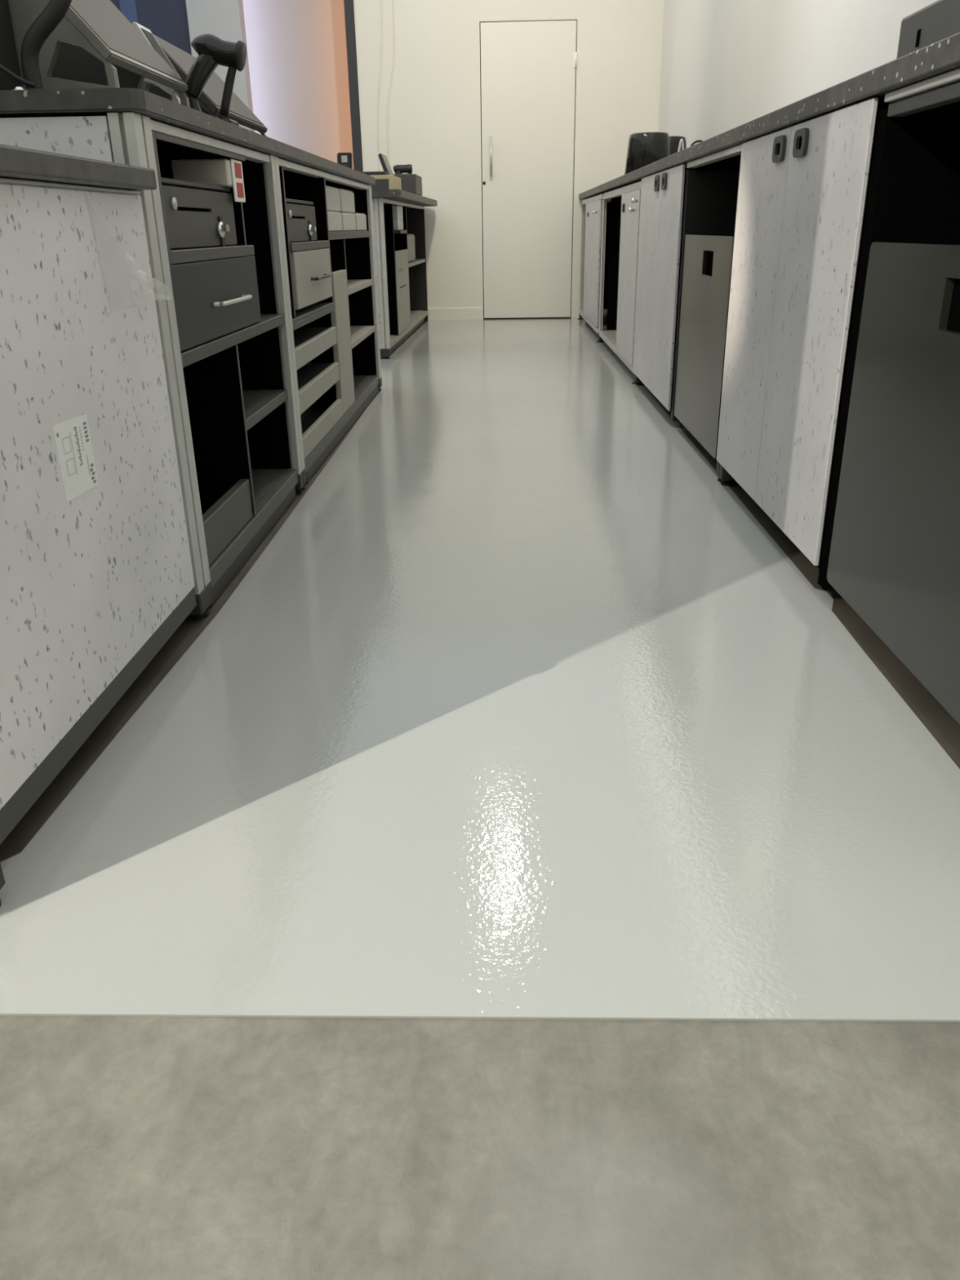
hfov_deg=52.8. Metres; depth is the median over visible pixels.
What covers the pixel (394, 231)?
shelf
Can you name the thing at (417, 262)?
shelf
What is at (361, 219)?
box
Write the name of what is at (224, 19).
wall pillar
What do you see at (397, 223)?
box
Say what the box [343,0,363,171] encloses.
trim
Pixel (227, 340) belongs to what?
shelf
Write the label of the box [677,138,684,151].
loop
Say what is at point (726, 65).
wall
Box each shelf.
[180,314,284,367]
[242,389,288,431]
[292,302,334,324]
[293,327,329,347]
[296,363,332,390]
[328,231,370,239]
[346,279,372,294]
[350,325,374,348]
[393,230,406,233]
[408,258,425,267]
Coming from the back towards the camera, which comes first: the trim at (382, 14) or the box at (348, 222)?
the trim at (382, 14)
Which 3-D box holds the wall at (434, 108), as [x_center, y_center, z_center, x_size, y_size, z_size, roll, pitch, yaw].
[-1.296,-4.061,7.629,5.600,2.950,0.150,0,23,2]
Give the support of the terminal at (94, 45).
on the countertop at (85, 101)
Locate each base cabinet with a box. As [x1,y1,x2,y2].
[0,112,303,618]
[274,155,382,490]
[372,197,427,359]
[577,193,610,342]
[597,181,641,384]
[632,142,874,481]
[716,67,959,590]
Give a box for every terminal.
[8,0,190,107]
[131,22,186,103]
[148,34,267,136]
[377,153,393,175]
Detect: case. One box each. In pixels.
[407,233,415,262]
[896,0,959,58]
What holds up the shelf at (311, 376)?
attached to the base cabinet at (331, 279)
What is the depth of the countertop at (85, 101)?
1.60 m
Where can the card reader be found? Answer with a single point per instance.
(345, 159)
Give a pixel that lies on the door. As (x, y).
(528, 68)
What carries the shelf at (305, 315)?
attached to the base cabinet at (331, 279)
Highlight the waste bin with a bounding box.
[674,234,734,458]
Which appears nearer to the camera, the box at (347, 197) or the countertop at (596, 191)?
the box at (347, 197)
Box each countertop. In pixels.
[0,88,375,185]
[0,143,156,190]
[371,189,437,206]
[578,185,609,199]
[600,166,685,191]
[642,31,959,176]
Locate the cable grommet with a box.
[13,86,25,89]
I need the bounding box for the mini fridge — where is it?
[826,241,959,724]
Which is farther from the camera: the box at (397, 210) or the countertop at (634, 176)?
the box at (397, 210)
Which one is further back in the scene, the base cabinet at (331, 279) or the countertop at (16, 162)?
the base cabinet at (331, 279)
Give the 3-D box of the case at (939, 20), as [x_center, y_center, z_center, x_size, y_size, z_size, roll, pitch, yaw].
[0.898,-0.877,1.318,0.376,0.084,0.755,0,23,1]
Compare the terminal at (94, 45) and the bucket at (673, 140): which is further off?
the bucket at (673, 140)
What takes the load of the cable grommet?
on the countertop at (85, 101)
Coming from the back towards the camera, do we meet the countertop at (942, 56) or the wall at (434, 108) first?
the wall at (434, 108)
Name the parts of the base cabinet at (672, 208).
door, door pull, door pull, door, panel, panel, rail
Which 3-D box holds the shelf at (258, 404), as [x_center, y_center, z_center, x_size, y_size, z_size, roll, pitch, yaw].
[-0.822,-0.590,2.487,0.558,0.026,0.490,0,23,2]
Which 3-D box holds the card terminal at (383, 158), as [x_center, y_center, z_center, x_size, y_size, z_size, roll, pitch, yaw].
[-0.556,-2.817,5.758,0.064,0.124,0.230,0,23,3]
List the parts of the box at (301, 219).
lid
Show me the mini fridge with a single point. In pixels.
(895, 553)
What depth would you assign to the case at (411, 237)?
7.03 m
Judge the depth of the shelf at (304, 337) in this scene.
3.16 m
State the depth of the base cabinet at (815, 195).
1.95 m
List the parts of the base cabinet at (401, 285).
panel, frame post, upright panel, kick plate, rail, panel, rail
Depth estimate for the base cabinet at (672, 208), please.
3.65 m
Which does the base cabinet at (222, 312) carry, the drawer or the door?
the drawer
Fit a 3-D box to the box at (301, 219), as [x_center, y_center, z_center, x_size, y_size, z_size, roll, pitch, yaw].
[-0.711,-1.268,2.953,0.383,0.130,0.476,0,23,2]
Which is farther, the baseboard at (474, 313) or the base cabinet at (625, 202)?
the baseboard at (474, 313)
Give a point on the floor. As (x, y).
(520, 709)
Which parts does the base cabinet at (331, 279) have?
frame post, drawer, panel, drawer handle, rail, panel, rail, kick plate, upright panel, panel, frame post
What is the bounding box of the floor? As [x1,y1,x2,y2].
[0,317,959,1279]
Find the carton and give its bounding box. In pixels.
[171,158,245,202]
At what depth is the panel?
1.35 m
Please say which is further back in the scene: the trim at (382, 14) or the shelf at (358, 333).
the trim at (382, 14)
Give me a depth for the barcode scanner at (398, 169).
6.17 m
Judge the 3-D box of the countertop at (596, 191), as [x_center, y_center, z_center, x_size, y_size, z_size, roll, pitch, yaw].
[1.049,-3.168,6.849,0.564,0.038,1.829,0,23,1]
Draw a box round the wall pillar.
[185,0,254,132]
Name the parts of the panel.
rail, rail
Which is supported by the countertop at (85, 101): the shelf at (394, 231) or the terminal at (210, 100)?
the terminal at (210, 100)
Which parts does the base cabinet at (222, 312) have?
panel, frame post, rail, drawer, drawer handle, panel, kick plate, rail, panel, frame post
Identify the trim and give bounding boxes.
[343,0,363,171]
[377,0,395,171]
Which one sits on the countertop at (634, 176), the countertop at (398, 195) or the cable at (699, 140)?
the cable at (699, 140)
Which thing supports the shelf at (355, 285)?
attached to the base cabinet at (331, 279)
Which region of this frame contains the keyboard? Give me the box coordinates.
[360,171,390,175]
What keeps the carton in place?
on the drawer
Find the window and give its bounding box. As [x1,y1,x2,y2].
[242,0,353,168]
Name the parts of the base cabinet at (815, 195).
door, door pull, door pull, door, panel, panel, rail, rail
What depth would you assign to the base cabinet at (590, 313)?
6.92 m
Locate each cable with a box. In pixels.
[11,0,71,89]
[689,139,702,146]
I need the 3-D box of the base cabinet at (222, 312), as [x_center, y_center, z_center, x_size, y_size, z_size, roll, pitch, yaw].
[-0.823,-0.643,2.214,0.612,0.886,1.034,0,23,2]
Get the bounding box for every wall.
[110,0,664,318]
[657,0,937,147]
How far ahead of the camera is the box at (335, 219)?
3.46 m
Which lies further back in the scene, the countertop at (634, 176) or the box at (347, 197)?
the countertop at (634, 176)
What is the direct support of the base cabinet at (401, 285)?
on the floor
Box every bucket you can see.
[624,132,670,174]
[669,136,686,155]
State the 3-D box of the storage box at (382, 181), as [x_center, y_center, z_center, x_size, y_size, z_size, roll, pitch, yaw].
[-0.662,-2.658,5.649,0.360,0.078,0.404,0,23,3]
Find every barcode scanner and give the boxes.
[185,33,246,125]
[393,164,412,174]
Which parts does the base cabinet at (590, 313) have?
frame post, rail, door, rail, frame post, panel, panel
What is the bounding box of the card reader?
[337,152,352,168]
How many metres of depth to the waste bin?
3.08 m
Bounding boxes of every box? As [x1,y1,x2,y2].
[285,198,316,242]
[325,185,340,211]
[327,210,342,231]
[337,188,355,213]
[339,212,355,231]
[353,213,366,231]
[370,174,401,189]
[392,205,403,218]
[393,173,422,195]
[393,218,403,230]
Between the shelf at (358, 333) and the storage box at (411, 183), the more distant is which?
the storage box at (411, 183)
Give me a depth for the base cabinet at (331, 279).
3.37 m
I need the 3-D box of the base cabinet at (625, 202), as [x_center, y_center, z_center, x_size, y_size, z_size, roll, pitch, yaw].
[1.009,-2.015,5.358,0.577,0.892,1.878,0,23,1]
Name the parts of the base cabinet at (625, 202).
frame post, panel, panel, rail, rail, door pull, door, door knob, door knob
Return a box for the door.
[480,20,577,319]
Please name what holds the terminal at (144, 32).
on the countertop at (85, 101)
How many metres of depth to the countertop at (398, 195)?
5.73 m
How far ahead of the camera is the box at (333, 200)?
3.43 m
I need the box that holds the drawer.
[160,177,236,248]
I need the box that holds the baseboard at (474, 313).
[427,306,483,319]
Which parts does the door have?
handle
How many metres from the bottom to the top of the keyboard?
0.022 m
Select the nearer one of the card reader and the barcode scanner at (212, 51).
the barcode scanner at (212, 51)
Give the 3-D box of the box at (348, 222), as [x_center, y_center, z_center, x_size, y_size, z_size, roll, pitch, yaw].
[-0.604,-1.633,3.784,0.189,0.066,0.330,0,23,2]
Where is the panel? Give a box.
[0,177,196,906]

